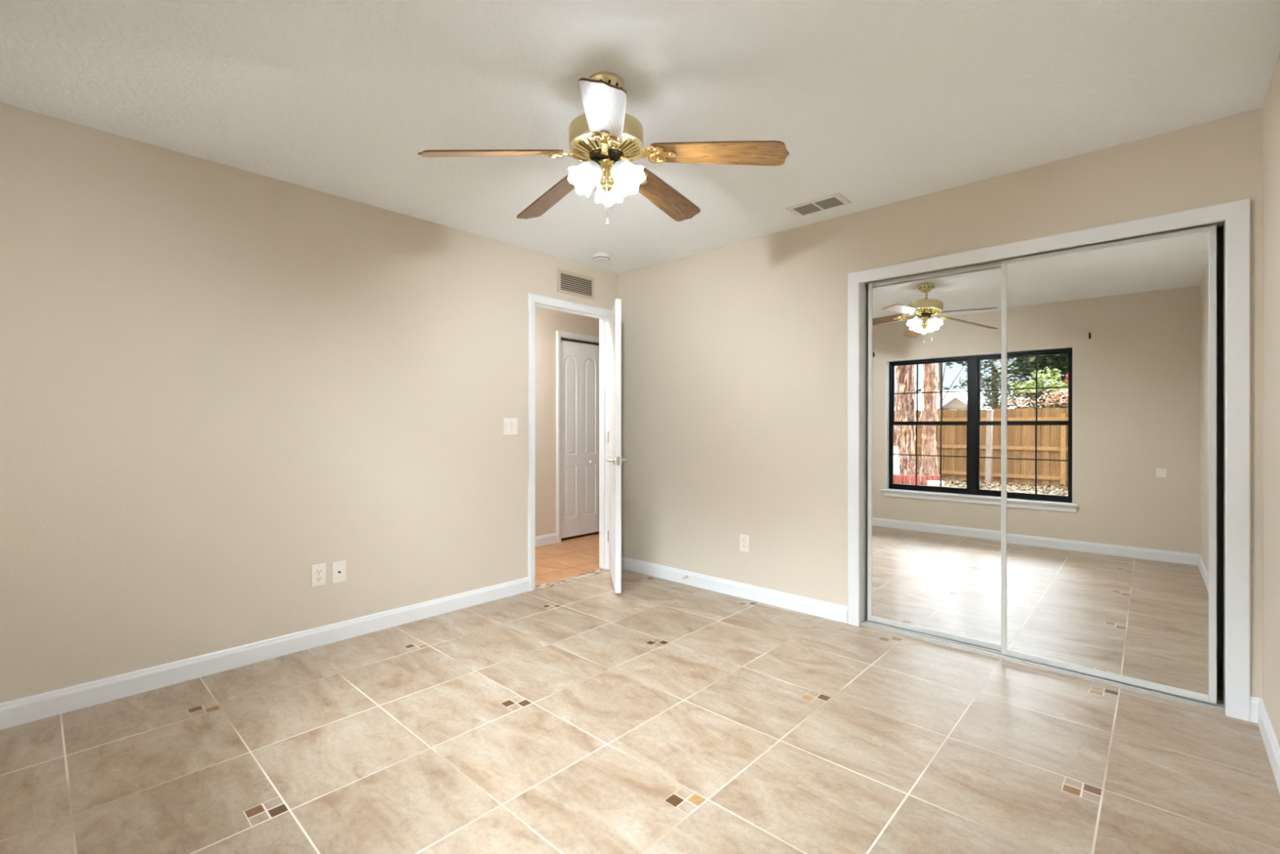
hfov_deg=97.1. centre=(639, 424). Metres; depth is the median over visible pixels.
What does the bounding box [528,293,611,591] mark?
door frame
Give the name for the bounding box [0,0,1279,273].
ceiling
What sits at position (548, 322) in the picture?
wall
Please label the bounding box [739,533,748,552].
outlet plate
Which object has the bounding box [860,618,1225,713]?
door track
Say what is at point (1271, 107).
wall
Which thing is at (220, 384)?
wall
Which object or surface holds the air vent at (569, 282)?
in the wall at (220, 384)
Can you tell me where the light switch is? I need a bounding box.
[502,417,517,435]
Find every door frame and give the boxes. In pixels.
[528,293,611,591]
[555,330,599,542]
[847,198,1250,721]
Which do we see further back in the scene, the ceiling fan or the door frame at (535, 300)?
the door frame at (535, 300)
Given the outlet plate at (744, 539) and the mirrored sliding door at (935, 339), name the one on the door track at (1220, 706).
the mirrored sliding door at (935, 339)
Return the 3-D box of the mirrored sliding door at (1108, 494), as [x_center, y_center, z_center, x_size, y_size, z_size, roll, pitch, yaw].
[2.145,0.165,2.644,0.775,2.016,0.026,0,0,42]
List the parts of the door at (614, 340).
lever handle, latch plate, lever handle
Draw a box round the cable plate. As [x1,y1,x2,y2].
[332,560,346,583]
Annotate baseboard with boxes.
[0,577,528,729]
[535,533,556,546]
[621,555,1262,723]
[1257,698,1279,792]
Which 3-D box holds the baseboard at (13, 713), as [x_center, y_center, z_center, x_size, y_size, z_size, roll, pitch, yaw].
[-1.389,1.143,3.427,0.014,0.099,3.533,0,0,43]
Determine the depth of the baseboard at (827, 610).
3.85 m
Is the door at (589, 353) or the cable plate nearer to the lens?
the cable plate
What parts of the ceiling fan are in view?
blade, blade, lamp shade, bulb, blade, pull chain, vent plate, lamp shade, bulb, lamp shade, blade, blade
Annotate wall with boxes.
[0,102,617,702]
[535,306,599,536]
[617,108,1262,697]
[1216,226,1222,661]
[1262,53,1279,745]
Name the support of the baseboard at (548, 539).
attached to the wall at (548, 322)
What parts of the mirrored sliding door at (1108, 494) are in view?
rail, rail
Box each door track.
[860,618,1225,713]
[861,221,1224,285]
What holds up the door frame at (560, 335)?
attached to the wall at (548, 322)
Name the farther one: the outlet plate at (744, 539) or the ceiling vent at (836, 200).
the outlet plate at (744, 539)
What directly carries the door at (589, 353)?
in the wall at (548, 322)
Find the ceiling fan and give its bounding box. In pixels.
[417,71,789,225]
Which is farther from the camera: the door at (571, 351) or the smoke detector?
the door at (571, 351)
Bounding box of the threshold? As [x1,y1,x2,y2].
[535,568,609,589]
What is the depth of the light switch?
3.95 m
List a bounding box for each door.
[561,340,580,537]
[580,342,599,534]
[606,298,627,593]
[867,261,1001,650]
[1000,224,1217,703]
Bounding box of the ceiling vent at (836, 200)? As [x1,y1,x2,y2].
[785,193,851,217]
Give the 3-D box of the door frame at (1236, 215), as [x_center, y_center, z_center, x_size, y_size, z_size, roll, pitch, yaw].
[1.893,0.141,2.879,1.647,2.103,0.132,0,0,43]
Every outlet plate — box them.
[311,563,325,586]
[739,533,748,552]
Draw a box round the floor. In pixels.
[0,531,1279,853]
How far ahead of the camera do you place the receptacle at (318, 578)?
3.06 m
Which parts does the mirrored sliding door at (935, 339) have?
rail, rail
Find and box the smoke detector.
[592,252,610,262]
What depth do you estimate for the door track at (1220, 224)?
2.78 m
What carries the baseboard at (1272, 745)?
attached to the wall at (1271, 107)
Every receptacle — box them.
[315,568,322,574]
[315,575,322,582]
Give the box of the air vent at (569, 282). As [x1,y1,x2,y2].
[557,268,594,299]
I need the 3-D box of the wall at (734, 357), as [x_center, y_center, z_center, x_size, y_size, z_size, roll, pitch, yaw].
[1.191,-0.037,3.541,3.645,2.459,0.115,0,0,43]
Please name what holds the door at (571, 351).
in the wall at (548, 322)
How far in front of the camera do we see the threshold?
4.36 m
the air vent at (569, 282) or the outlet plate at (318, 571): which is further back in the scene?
the air vent at (569, 282)
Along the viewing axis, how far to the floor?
2.07 m
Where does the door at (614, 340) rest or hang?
attached to the door frame at (535, 300)

